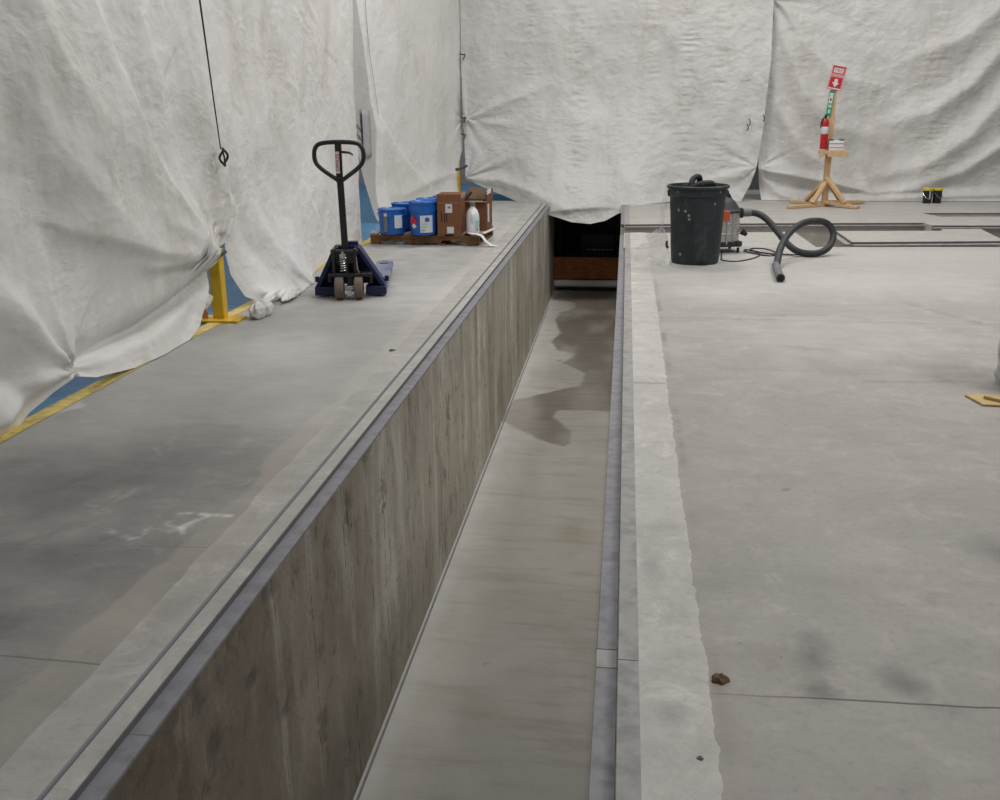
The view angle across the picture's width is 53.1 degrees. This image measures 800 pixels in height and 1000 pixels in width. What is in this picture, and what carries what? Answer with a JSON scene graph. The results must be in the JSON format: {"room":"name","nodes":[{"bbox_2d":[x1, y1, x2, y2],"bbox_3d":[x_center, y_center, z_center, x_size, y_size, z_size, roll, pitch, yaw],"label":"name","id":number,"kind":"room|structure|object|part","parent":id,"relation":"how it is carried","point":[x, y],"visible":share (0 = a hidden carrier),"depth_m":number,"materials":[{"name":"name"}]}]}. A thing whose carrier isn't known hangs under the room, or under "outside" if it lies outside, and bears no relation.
{"room":"industrial workshop","nodes":[
{"label":"industrial workshop","id":0,"kind":"room"},
{"bbox_2d":[0,0,235,433],"bbox_3d":[-2.292,-2.245,4.806,0.242,4.594,4.659,2,17,7],"label":"tarpaulin","id":1,"kind":"object","parent":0,"point":[117,202],"visible":1,"depth_m":5.49,"materials":[{"name":"white fabric"}]},
{"bbox_2d":[199,0,228,166],"bbox_3d":[-1.972,-2.286,6.876,0.042,1.340,0.228,2,17,7],"label":"cord","id":2,"kind":"object","parent":1,"relation":"hanging from","point":[221,148],"visible":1,"depth_m":6.91,"materials":[{"name":"black fabric"}]},
{"bbox_2d":[0,390,348,768],"bbox_3d":[-1.762,0.558,3.439,1.440,0.001,4.200,2,17,7],"label":"floor","id":3,"kind":"structure","parent":0,"point":[109,499],"depth_m":3.88,"materials":[{"name":"grey concrete"}]},
{"bbox_2d":[201,0,361,318],"bbox_3d":[-1.808,-3.436,8.814,0.426,4.596,4.588,0,17,2],"label":"tarpaulin","id":4,"kind":"object","parent":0,"point":[282,70],"visible":0.98,"depth_m":8.62,"materials":[{"name":"white fabric"}]},
{"bbox_2d":[99,201,532,396],"bbox_3d":[-0.827,-1.620,10.765,1.440,0.001,11.200,2,17,7],"label":"floor","id":5,"kind":"structure","parent":0,"point":[309,344],"depth_m":6.75,"materials":[{"name":"grey concrete"}]},
{"bbox_2d":[0,203,540,799],"bbox_3d":[-0.324,-0.964,8.531,0.151,0.001,15.100,2,17,7],"label":"concrete strip","id":6,"kind":"object","parent":5,"relation":"on","point":[46,751],"visible":1,"depth_m":3.19,"materials":[{"name":"concrete"}]},
{"bbox_2d":[468,232,498,246],"bbox_3d":[-0.184,-1.755,10.925,0.348,0.150,0.094,4,17,15],"label":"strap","id":7,"kind":"object","parent":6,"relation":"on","point":[481,235],"visible":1,"depth_m":10.92,"materials":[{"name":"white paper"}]},
{"bbox_2d":[312,140,392,298],"bbox_3d":[-1.253,-1.605,8.541,0.605,1.238,1.600,-1,17,-3],"label":"jack","id":8,"kind":"object","parent":5,"relation":"on","point":[348,263],"visible":1,"depth_m":7.99,"materials":[{"name":"black paint"}]},
{"bbox_3d":[-1.260,-1.855,7.819,0.052,0.310,0.030,-1,17,-3],"label":"handle plate","id":9,"kind":"part","parent":8,"relation":"part of","materials":[{"name":"black paint"}]},
{"bbox_3d":[-1.257,-1.863,7.817,0.417,0.332,0.035,-1,17,-3],"label":"handle","id":10,"kind":"part","parent":8,"relation":"part of","materials":[{"name":"black paint"}]},
{"bbox_3d":[-1.195,-1.922,7.787,0.106,0.041,0.022,0,17,3],"label":"release lever","id":11,"kind":"part","parent":8,"relation":"part of","materials":[{"name":"black paint"}]},
{"bbox_3d":[-1.218,-1.081,8.158,0.605,0.417,0.205,-1,17,-3],"label":"frame","id":12,"kind":"part","parent":8,"relation":"part of","materials":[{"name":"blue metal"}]},
{"bbox_2d":[370,226,492,245],"bbox_3d":[-0.765,-1.901,11.493,1.240,0.121,0.860,3,17,10],"label":"pallet","id":13,"kind":"object","parent":5,"relation":"on","point":[376,238],"visible":0.61,"depth_m":11.11,"materials":[{"name":"brown wood"}]},
{"bbox_2d":[378,207,405,234],"bbox_3d":[-1.197,-1.995,11.122,0.318,0.275,0.319,2,17,7],"label":"pail","id":14,"kind":"object","parent":13,"relation":"on","point":[391,219],"visible":1,"depth_m":11.01,"materials":[{"name":"blue plastic"}]},
{"bbox_3d":[-1.198,-2.118,11.084,0.316,0.016,0.316,2,17,7],"label":"lid","id":15,"kind":"part","parent":14,"relation":"part of","materials":[{"name":"blue plastic"}]},
{"bbox_2d":[391,201,410,229],"bbox_3d":[-1.092,-2.113,11.473,0.307,0.300,0.309,2,17,7],"label":"pail","id":16,"kind":"object","parent":13,"relation":"on","point":[405,204],"visible":0.39,"depth_m":11.36,"materials":[{"name":"blue plastic"}]},
{"bbox_3d":[-1.093,-2.247,11.432,0.306,0.018,0.306,2,17,7],"label":"lid","id":17,"kind":"part","parent":16,"relation":"part of","materials":[{"name":"blue plastic"}]},
{"bbox_2d":[408,200,436,234],"bbox_3d":[-0.847,-2.014,11.030,0.318,0.360,0.319,2,17,7],"label":"pail","id":18,"kind":"object","parent":13,"relation":"on","point":[422,212],"visible":1,"depth_m":10.91,"materials":[{"name":"blue plastic"}]},
{"bbox_3d":[-0.848,-2.176,10.981,0.316,0.022,0.316,2,17,7],"label":"lid","id":19,"kind":"part","parent":18,"relation":"part of","materials":[{"name":"blue plastic"}]},
{"bbox_2d":[416,197,437,230],"bbox_3d":[-0.794,-2.110,11.352,0.314,0.360,0.315,2,17,7],"label":"pail","id":20,"kind":"object","parent":13,"relation":"on","point":[419,198],"visible":0.2,"depth_m":11.28,"materials":[{"name":"blue plastic"}]},
{"bbox_3d":[-0.795,-2.272,11.303,0.312,0.022,0.312,2,17,7],"label":"lid","id":21,"kind":"part","parent":20,"relation":"part of","materials":[{"name":"blue plastic"}]},
{"bbox_2d":[437,192,465,234],"bbox_3d":[-0.538,-2.074,11.084,0.269,0.440,0.336,1,17,6],"label":"carton","id":22,"kind":"object","parent":13,"relation":"on","point":[450,205],"visible":1,"depth_m":10.94,"materials":[{"name":"brown cardboard"}]},
{"bbox_2d":[466,202,478,233],"bbox_3d":[-0.301,-2.009,11.022,0.151,0.347,0.150,14,22,41],"label":"jug","id":23,"kind":"object","parent":13,"relation":"on","point":[472,215],"visible":0.99,"depth_m":10.97,"materials":[{"name":"white plastic"}]},
{"bbox_2d":[465,187,492,230],"bbox_3d":[-0.260,-2.183,11.411,0.304,0.459,0.443,2,17,9],"label":"carton","id":24,"kind":"object","parent":13,"relation":"on","point":[483,206],"visible":0.66,"depth_m":11.31,"materials":[{"name":"brown cardboard"}]},
{"bbox_2d":[482,228,495,233],"bbox_3d":[-0.119,-1.904,11.249,0.041,0.011,0.545,4,17,14],"label":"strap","id":25,"kind":"object","parent":13,"relation":"on","point":[492,229],"visible":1,"depth_m":11.23,"materials":[{"name":"white plastic"}]},
{"bbox_2d":[106,210,561,799],"bbox_3d":[-0.044,-0.616,10.280,0.215,1.619,18.900,2,17,7],"label":"wall","id":26,"kind":"structure","parent":0,"point":[294,703],"depth_m":4.58,"materials":[{"name":"concrete"}]},
{"bbox_2d":[554,279,616,287],"bbox_3d":[1.470,-1.983,17.017,1.100,0.124,0.124,2,17,7],"label":"pipe","id":27,"kind":"object","parent":26,"relation":"attached to","point":[557,282],"visible":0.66,"depth_m":16.97,"materials":[{"name":"grey metal"}]},
{"bbox_2d":[554,257,618,278],"bbox_3d":[1.462,-2.248,17.013,1.150,0.370,0.045,2,17,7],"label":"barrier","id":28,"kind":"object","parent":26,"relation":"attached to","point":[564,267],"visible":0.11,"depth_m":16.99,"materials":[{"name":"brown wood"}]},
{"bbox_2d":[353,0,462,220],"bbox_3d":[-1.427,-4.753,13.244,0.199,4.594,6.102,5,17,18],"label":"tarpaulin","id":29,"kind":"object","parent":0,"point":[407,77],"visible":0.71,"depth_m":13.99,"materials":[{"name":"white fabric"}]},
{"bbox_2d":[455,165,467,170],"bbox_3d":[-0.631,-3.693,15.908,0.277,0.093,0.051,-14,21,-39],"label":"strap","id":30,"kind":"object","parent":29,"relation":"attached to","point":[464,166],"visible":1,"depth_m":15.90,"materials":[{"name":"fabric"}]},
{"bbox_2d":[353,287,616,799],"bbox_3d":[0.517,0.376,9.558,1.125,0.001,17.100,2,17,7],"label":"floor","id":31,"kind":"structure","parent":0,"point":[495,701],"depth_m":6.31,"materials":[{"name":"concrete"}]},
{"bbox_2d":[356,307,548,799],"bbox_3d":[-0.147,0.654,8.621,0.010,0.006,15.000,2,17,7],"label":"joint","id":32,"kind":"object","parent":31,"relation":"on","point":[419,639],"visible":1,"depth_m":6.25,"materials":[{"name":"grey concrete"}]},
{"bbox_2d":[24,184,999,429],"bbox_3d":[0.681,-1.076,9.683,15.000,0.450,20.200,2,17,7],"label":"floor","id":33,"kind":"structure","parent":0,"point":[869,211],"depth_m":13.41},
{"bbox_2d":[0,238,370,442],"bbox_3d":[-1.886,-0.937,8.475,0.104,0.001,14.600,2,17,7],"label":"floor stripe","id":34,"kind":"object","parent":33,"relation":"on","point":[46,412],"depth_m":5.44,"materials":[{"name":"yellow paint"}]},
{"bbox_2d":[201,248,246,323],"bbox_3d":[-2.024,-0.829,7.211,0.300,0.520,0.200,2,17,7],"label":"bollard","id":35,"kind":"object","parent":33,"relation":"on","point":[216,272],"visible":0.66,"depth_m":7.20,"materials":[{"name":"yellow paint"}]},
{"bbox_3d":[-2.037,-0.833,7.222,0.085,0.520,0.085,2,17,7],"label":"post","id":36,"kind":"part","parent":35,"relation":"part of","materials":[{"name":"yellow paint"}]},
{"bbox_3d":[-2.022,-0.589,7.282,0.300,0.018,0.200,2,17,7],"label":"plate","id":37,"kind":"part","parent":35,"relation":"part of","materials":[{"name":"yellow paint"}]},
{"bbox_2d":[457,161,460,191],"bbox_3d":[-0.682,-3.675,16.357,0.260,0.760,0.200,2,17,7],"label":"bollard","id":38,"kind":"object","parent":33,"relation":"on","point":[459,171],"visible":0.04,"depth_m":16.35,"materials":[{"name":"yellow metal"}]},
{"bbox_2d":[625,225,924,227],"bbox_3d":[3.513,-2.232,12.820,3.804,0.010,0.122,0,17,1],"label":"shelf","id":39,"kind":"object","parent":33,"relation":"attached to","point":[739,225],"visible":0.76,"depth_m":12.79,"materials":[{"name":"metal"}]},
{"bbox_2d":[626,223,922,225],"bbox_3d":[3.517,-2.257,12.849,3.802,0.018,0.057,0,17,1],"label":"trench edge angle","id":40,"kind":"object","parent":39,"relation":"on","point":[758,223],"visible":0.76,"depth_m":12.84,"materials":[{"name":"metal"}]},
{"bbox_2d":[787,65,864,208],"bbox_3d":[4.854,-3.857,14.642,1.265,2.000,0.988,2,17,7],"label":"stand","id":41,"kind":"object","parent":33,"relation":"on","point":[837,75],"visible":1,"depth_m":14.59,"materials":[{"name":"brown wood"}]},
{"bbox_3d":[4.654,-2.993,15.176,0.085,0.042,0.597,-11,19,-31],"label":"board","id":42,"kind":"part","parent":41,"relation":"part of","materials":[{"name":"brown wood"}]},
{"bbox_3d":[4.548,-2.864,14.744,0.800,0.042,0.085,-10,19,-28],"label":"board","id":43,"kind":"part","parent":41,"relation":"part of","materials":[{"name":"brown wood"}]},
{"bbox_2d":[820,112,828,148],"bbox_3d":[4.702,-3.909,14.515,0.130,0.520,0.106,-3,17,-7],"label":"fire extinguisher","id":44,"kind":"object","parent":41,"relation":"hanging from","point":[824,126],"visible":1,"depth_m":14.48,"materials":[{"name":"red metal"}]},
{"bbox_3d":[4.823,-3.731,14.651,0.090,1.700,0.045,2,17,7],"label":"post","id":45,"kind":"part","parent":41,"relation":"part of","materials":[{"name":"brown wood"}]},
{"bbox_2d":[818,150,847,153],"bbox_3d":[4.866,-3.622,14.615,0.385,0.055,0.160,2,17,7],"label":"shelf","id":46,"kind":"object","parent":41,"relation":"attached to","point":[820,151],"depth_m":14.53,"materials":[{"name":"brown wood"}]},
{"bbox_2d":[828,139,843,149],"bbox_3d":[4.890,-3.714,14.557,0.205,0.152,0.092,2,17,7],"label":"box","id":47,"kind":"object","parent":41,"relation":"on","point":[832,144],"visible":1,"depth_m":14.52,"materials":[{"name":"white cardboard"}]},
{"bbox_3d":[4.849,-4.714,14.308,0.136,0.066,0.002,12,18,4],"label":"title panel","id":48,"kind":"part","parent":41,"relation":"part of","materials":[{"name":"white paper"}]},
{"bbox_3d":[5.001,-2.863,14.655,0.085,0.083,0.568,-13,21,-36],"label":"board","id":49,"kind":"part","parent":41,"relation":"part of","materials":[{"name":"brown wood"}]},
{"bbox_3d":[5.183,-2.985,15.053,0.724,0.077,0.085,-8,18,-23],"label":"board","id":50,"kind":"part","parent":41,"relation":"part of","materials":[{"name":"brown wood"}]},
{"bbox_2d":[758,0,999,200],"bbox_3d":[6.745,-5.295,14.873,5.625,4.594,0.246,2,17,7],"label":"tarpaulin","id":51,"kind":"object","parent":33,"relation":"on","point":[918,100],"visible":0.93,"depth_m":15.22,"materials":[{"name":"white fabric"}]},
{"bbox_2d":[922,188,932,203],"bbox_3d":[6.498,-3.105,15.199,0.147,0.224,0.150,2,17,7],"label":"bucket","id":52,"kind":"object","parent":33,"relation":"on","point":[927,192],"visible":1,"depth_m":15.15,"materials":[{"name":"black paint"}]},
{"bbox_2d":[932,188,942,202],"bbox_3d":[6.653,-3.109,15.210,0.147,0.224,0.150,-9,18,-26],"label":"bucket","id":53,"kind":"object","parent":33,"relation":"on","point":[937,192],"visible":1,"depth_m":15.16,"materials":[{"name":"black plastic"}]},
{"bbox_2d":[932,227,999,228],"bbox_3d":[6.991,-2.128,12.384,3.174,0.010,0.077,1,17,4],"label":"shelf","id":54,"kind":"object","parent":33,"relation":"attached to","point":[932,227],"visible":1,"depth_m":12.46,"materials":[{"name":"metal"}]},
{"bbox_2d":[932,226,999,226],"bbox_3d":[6.995,-2.153,12.413,3.174,0.018,0.012,1,17,4],"label":"trench edge angle","id":55,"kind":"object","parent":54,"relation":"on","point":[932,226],"visible":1,"depth_m":12.49,"materials":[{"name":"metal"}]},
{"bbox_2d":[935,215,999,215],"bbox_3d":[7.308,-2.551,13.803,2.908,0.010,0.099,0,17,3],"label":"shelf","id":56,"kind":"object","parent":33,"relation":"attached to","point":[935,215],"depth_m":13.80,"materials":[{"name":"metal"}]},
{"bbox_2d":[924,213,999,214],"bbox_3d":[7.314,-2.579,13.841,2.908,0.018,0.012,0,17,3],"label":"trench edge angle","id":57,"kind":"object","parent":56,"relation":"on","point":[924,213],"visible":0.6,"depth_m":13.88,"materials":[{"name":"metal"}]},
{"bbox_2d":[358,128,759,189],"bbox_3d":[1.899,-6.670,18.585,15.200,5.400,0.100,2,17,7],"label":"wall","id":58,"kind":"structure","parent":0,"point":[754,185],"depth_m":19.43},
{"bbox_2d":[562,213,620,256],"bbox_3d":[1.775,-3.300,19.183,1.800,1.700,0.100,2,17,7],"label":"wall","id":59,"kind":"structure","parent":0,"point":[571,231],"depth_m":19.16,"materials":[{"name":"concrete"}]},
{"bbox_2d":[460,0,773,223],"bbox_3d":[1.682,-5.147,15.004,4.760,4.881,0.815,2,17,7],"label":"tarpaulin","id":60,"kind":"object","parent":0,"point":[585,110],"visible":0.98,"depth_m":15.43,"materials":[{"name":"white fabric"}]},
{"bbox_2d":[620,226,623,234],"bbox_3d":[1.898,-2.065,15.014,0.190,1.550,4.000,2,17,7],"label":"wall","id":61,"kind":"structure","parent":0,"point":[622,227],"depth_m":12.92,"materials":[{"name":"concrete"}]},
{"bbox_2d":[621,205,624,226],"bbox_3d":[1.732,-2.603,14.088,0.050,0.045,2.500,2,17,7],"label":"steel edge","id":62,"kind":"structure","parent":61,"relation":"attached to","point":[623,206],"depth_m":13.85,"materials":[{"name":"grey metal"}]},
{"bbox_2d":[625,205,629,223],"bbox_3d":[1.792,-2.605,14.079,0.060,0.042,2.500,2,17,7],"label":"steel edge","id":63,"kind":"structure","parent":61,"relation":"attached to","point":[627,218],"depth_m":13.82,"materials":[{"name":"grey metal"}]},
{"bbox_2d":[623,229,999,250],"bbox_3d":[4.900,-1.544,11.160,7.132,0.450,2.357,0,17,0],"label":"floor","id":64,"kind":"structure","parent":0,"point":[945,235],"depth_m":11.30,"materials":[{"name":"grey concrete"}]},
{"bbox_2d":[837,234,851,244],"bbox_3d":[3.938,-1.865,11.571,0.077,0.010,0.970,2,17,8],"label":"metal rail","id":65,"kind":"object","parent":64,"relation":"attached to","point":[839,238],"visible":0.71,"depth_m":11.39,"materials":[{"name":"metal"}]},
{"bbox_2d":[837,232,851,243],"bbox_3d":[3.973,-1.879,11.563,0.012,0.018,0.970,2,17,8],"label":"trench edge angle","id":66,"kind":"object","parent":65,"relation":"on","point":[839,234],"visible":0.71,"depth_m":11.48,"materials":[{"name":"metal"}]},
{"bbox_2d":[852,243,999,245],"bbox_3d":[4.751,-1.718,11.055,1.693,0.010,0.099,0,17,0],"label":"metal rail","id":67,"kind":"object","parent":64,"relation":"attached to","point":[937,244],"visible":1,"depth_m":11.02,"materials":[{"name":"metal"}]},
{"bbox_2d":[852,241,999,243],"bbox_3d":[4.756,-1.746,11.094,1.693,0.018,0.012,0,17,0],"label":"trench edge angle","id":68,"kind":"object","parent":67,"relation":"on","point":[961,241],"visible":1,"depth_m":11.09,"materials":[{"name":"metal"}]},
{"bbox_2d":[648,248,999,799],"bbox_3d":[4.282,-0.088,5.471,6.800,0.001,10.300,2,17,7],"label":"floor","id":69,"kind":"structure","parent":0,"point":[839,476],"depth_m":3.84,"materials":[{"name":"concrete"}]},
{"bbox_2d":[630,232,722,799],"bbox_3d":[0.965,-0.368,6.494,0.210,0.006,11.600,2,17,7],"label":"concrete strip","id":70,"kind":"object","parent":69,"relation":"on","point":[677,726],"visible":1,"depth_m":3.11,"materials":[{"name":"concrete"}]},
{"bbox_2d":[667,182,729,264],"bbox_3d":[1.903,-1.708,9.686,0.595,0.743,0.595,2,17,7],"label":"trash bin","id":71,"kind":"object","parent":69,"relation":"on","point":[696,213],"visible":0.97,"depth_m":9.49,"materials":[{"name":"black plastic"}]},
{"bbox_2d":[683,174,715,186],"bbox_3d":[1.896,-2.045,9.589,0.365,0.241,0.255,2,17,7],"label":"coiled hose","id":72,"kind":"object","parent":71,"relation":"in","point":[700,182],"visible":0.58,"depth_m":9.51,"materials":[{"name":"black rubber"}]},
{"bbox_2d":[711,673,729,684],"bbox_3d":[0.597,0.749,2.704,0.050,0.017,0.050,2,17,7],"label":"dry leaf","id":73,"kind":"object","parent":69,"relation":"on","point":[720,678],"visible":1,"depth_m":2.69,"materials":[{"name":"brown plant"}]},
{"bbox_2d":[720,193,836,281],"bbox_3d":[2.660,-1.612,9.557,1.367,0.629,2.135,2,17,7],"label":"shop vacuum","id":74,"kind":"object","parent":69,"relation":"on","point":[733,213],"visible":0.76,"depth_m":10.19,"materials":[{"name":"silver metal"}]},
{"bbox_3d":[2.302,-1.814,10.434,0.388,0.315,0.388,2,17,7],"label":"tank","id":75,"kind":"part","parent":74,"relation":"part of","materials":[{"name":"silver metal"}]},
{"bbox_3d":[2.532,-1.743,10.393,0.083,0.079,0.070,2,17,7],"label":"drain spout","id":76,"kind":"part","parent":74,"relation":"part of","materials":[{"name":"black plastic"}]},
{"bbox_3d":[2.515,-1.496,10.201,0.940,0.038,0.603,-9,19,-28],"label":"power cord","id":77,"kind":"part","parent":74,"relation":"part of","materials":[{"name":"black rubber"}]},
{"bbox_2d":[965,394,999,406],"bbox_3d":[2.784,0.014,5.139,0.698,0.011,0.220,2,17,9],"label":"scrap","id":78,"kind":"object","parent":69,"relation":"on","point":[978,398],"visible":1,"depth_m":5.17,"materials":[{"name":"beige wood"}]},
{"bbox_2d":[983,394,999,401],"bbox_3d":[2.576,-0.003,5.152,0.050,0.016,0.152,-12,20,-35],"label":"batten","id":79,"kind":"object","parent":78,"relation":"on","point":[988,396],"visible":1,"depth_m":5.17,"materials":[{"name":"brown wood"}]},
{"bbox_2d":[994,340,999,384],"bbox_3d":[2.963,-0.323,5.384,0.515,0.515,0.510,2,17,7],"label":"wrapped bundle","id":80,"kind":"object","parent":69,"relation":"on","point":[997,370],"visible":1,"depth_m":5.47,"materials":[{"name":"grey plastic"}]},
{"bbox_3d":[1.671,-2.278,18.554,1.600,0.040,2.000,2,17,7],"label":"floor","id":81,"kind":"structure","parent":0,"visible":0},
{"bbox_2d":[564,229,615,279],"bbox_3d":[1.607,-2.563,17.860,0.900,0.900,0.674,2,17,7],"label":"frame","id":82,"kind":"object","parent":81,"relation":"on","point":[593,242],"visible":0.57,"depth_m":17.50,"materials":[{"name":"metal"}]},
{"bbox_3d":[1.745,-2.629,17.483,0.460,0.028,0.028,2,17,7],"label":"rail","id":83,"kind":"part","parent":82,"relation":"part of","materials":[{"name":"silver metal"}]},
{"bbox_3d":[-0.249,-3.059,15.781,2.000,0.080,0.900,2,17,7],"label":"floor","id":84,"kind":"structure","parent":0,"visible":0},
{"bbox_2d":[38,204,541,799],"bbox_3d":[-0.247,-0.945,8.474,0.007,0.004,15.200,2,17,7],"label":"groove","id":85,"kind":"object","parent":84,"relation":"on","point":[108,718],"visible":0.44,"depth_m":3.15,"materials":[{"name":"grey concrete"}]},
{"bbox_2d":[537,206,549,218],"bbox_3d":[0.650,-2.786,14.749,0.060,0.010,1.998,2,17,7],"label":"steel edge","id":86,"kind":"structure","parent":84,"relation":"attached to","point":[545,209],"depth_m":14.52,"materials":[{"name":"grey metal"}]},
{"bbox_3d":[0.782,0.585,6.275,0.190,1.600,12.600,2,17,7],"label":"wall","id":87,"kind":"structure","parent":0,"visible":0},
{"bbox_2d":[588,668,615,799],"bbox_3d":[0.184,1.034,1.913,0.060,0.024,1.898,2,17,7],"label":"steel edge","id":88,"kind":"structure","parent":87,"relation":"attached to","point":[602,760],"depth_m":2.50,"materials":[{"name":"grey metal"}]},
{"bbox_2d":[596,649,616,668],"bbox_3d":[0.305,0.751,2.865,0.060,0.024,0.098,2,17,7],"label":"steel edge","id":89,"kind":"structure","parent":87,"relation":"attached to","point":[604,658],"depth_m":2.86,"materials":[{"name":"grey metal"}]},
{"bbox_2d":[597,393,621,649],"bbox_3d":[0.475,0.355,4.197,0.060,0.024,2.698,2,17,7],"label":"steel edge","id":90,"kind":"structure","parent":87,"relation":"attached to","point":[608,601],"depth_m":3.63,"materials":[{"name":"grey metal"}]},
{"bbox_2d":[611,294,623,392],"bbox_3d":[0.821,-0.452,6.908,0.060,0.024,2.998,2,17,7],"label":"steel edge","id":91,"kind":"structure","parent":87,"relation":"attached to","point":[616,387],"depth_m":6.47,"materials":[{"name":"grey metal"}]},
{"bbox_2d":[614,259,624,799],"bbox_3d":[0.803,-0.343,6.522,0.004,0.030,11.550,2,17,7],"label":"steel edge","id":92,"kind":"structure","parent":87,"relation":"attached to","point":[624,259],"depth_m":3.16,"materials":[{"name":"grey metal"}]},
{"bbox_2d":[617,259,623,293],"bbox_3d":[1.118,-1.145,9.239,0.060,0.024,1.898,2,17,7],"label":"steel edge","id":93,"kind":"structure","parent":87,"relation":"attached to","point":[620,282],"depth_m":9.04,"materials":[{"name":"grey metal"}]},
{"bbox_2d":[619,235,624,259],"bbox_3d":[1.353,-1.692,11.080,0.060,0.024,1.968,2,17,7],"label":"steel edge","id":94,"kind":"structure","parent":87,"relation":"attached to","point":[621,251],"depth_m":10.83,"materials":[{"name":"grey metal"}]},
{"bbox_2d":[624,233,630,277],"bbox_3d":[1.334,-1.522,10.450,0.059,0.050,3.268,2,17,7],"label":"steel edge","id":95,"kind":"structure","parent":87,"relation":"attached to","point":[627,274],"depth_m":10.07,"materials":[{"name":"grey metal"}]},
{"bbox_2d":[623,278,632,382],"bbox_3d":[0.925,-0.567,7.239,0.059,0.050,3.478,2,17,7],"label":"steel edge","id":96,"kind":"structure","parent":87,"relation":"attached to","point":[627,331],"depth_m":6.68,"materials":[{"name":"grey metal"}]},
{"bbox_2d":[618,382,638,660],"bbox_3d":[0.536,0.338,4.194,0.059,0.050,2.918,2,17,7],"label":"steel edge","id":97,"kind":"structure","parent":87,"relation":"attached to","point":[628,649],"depth_m":3.53,"materials":[{"name":"grey metal"}]},
{"bbox_2d":[615,660,641,799],"bbox_3d":[0.244,1.020,1.901,0.059,0.050,1.898,2,17,7],"label":"steel edge","id":98,"kind":"structure","parent":87,"relation":"attached to","point":[628,749],"depth_m":2.47,"materials":[{"name":"grey metal"}]},
{"bbox_3d":[-0.269,-0.467,8.619,0.100,0.800,15.200,2,17,7],"label":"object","id":99,"kind":"object","parent":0,"visible":0},
{"bbox_2d":[43,204,545,799],"bbox_3d":[-0.210,-0.897,8.483,0.056,0.100,15.200,2,17,7],"label":"rail","id":100,"kind":"object","parent":99,"relation":"on","point":[82,767],"visible":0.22,"depth_m":3.16,"materials":[{"name":"concrete"}]},
{"bbox_2d":[77,734,150,799],"bbox_3d":[-0.992,1.040,1.881,0.060,0.010,1.348,2,17,7],"label":"steel edge","id":101,"kind":"structure","parent":100,"relation":"attached to","point":[108,777],"depth_m":2.40,"materials":[{"name":"grey metal"}]},
{"bbox_2d":[129,532,303,737],"bbox_3d":[-0.834,0.672,3.118,0.060,0.010,1.248,2,17,7],"label":"steel edge","id":102,"kind":"structure","parent":100,"relation":"attached to","point":[148,725],"depth_m":2.95,"materials":[{"name":"grey metal"}]},
{"bbox_2d":[69,205,545,799],"bbox_3d":[-0.184,-0.924,8.472,0.010,0.038,15.200,2,17,7],"label":"steel edge","id":103,"kind":"structure","parent":100,"relation":"attached to","point":[114,747],"depth_m":3.18,"materials":[{"name":"grey metal"}]},
{"bbox_2d":[289,425,384,533],"bbox_3d":[-0.679,0.312,4.331,0.060,0.010,1.298,2,17,7],"label":"steel edge","id":104,"kind":"structure","parent":100,"relation":"attached to","point":[311,513],"depth_m":4.20,"materials":[{"name":"grey metal"}]},
{"bbox_2d":[373,342,446,425],"bbox_3d":[-0.491,-0.127,5.806,0.060,0.010,1.798,2,17,7],"label":"steel edge","id":105,"kind":"structure","parent":100,"relation":"attached to","point":[388,413],"depth_m":5.62,"materials":[{"name":"grey metal"}]},
{"bbox_2d":[439,293,483,342],"bbox_3d":[-0.273,-0.636,7.518,0.060,0.010,1.798,2,17,7],"label":"steel edge","id":106,"kind":"structure","parent":100,"relation":"attached to","point":[451,331],"depth_m":7.39,"materials":[{"name":"grey metal"}]},
{"bbox_2d":[478,259,509,293],"bbox_3d":[-0.048,-1.159,9.278,0.060,0.010,1.898,2,17,7],"label":"steel edge","id":107,"kind":"structure","parent":100,"relation":"attached to","point":[504,262],"depth_m":9.17,"materials":[{"name":"grey metal"}]},
{"bbox_2d":[504,236,526,258],"bbox_3d":[0.182,-1.697,11.086,0.060,0.010,1.898,2,17,7],"label":"steel edge","id":108,"kind":"structure","parent":100,"relation":"attached to","point":[511,253],"depth_m":10.97,"materials":[{"name":"grey metal"}]},
{"bbox_2d":[523,218,539,235],"bbox_3d":[0.413,-2.234,12.894,0.060,0.010,1.898,2,17,7],"label":"steel edge","id":109,"kind":"structure","parent":100,"relation":"attached to","point":[536,220],"depth_m":12.77,"materials":[{"name":"grey metal"}]}
]}

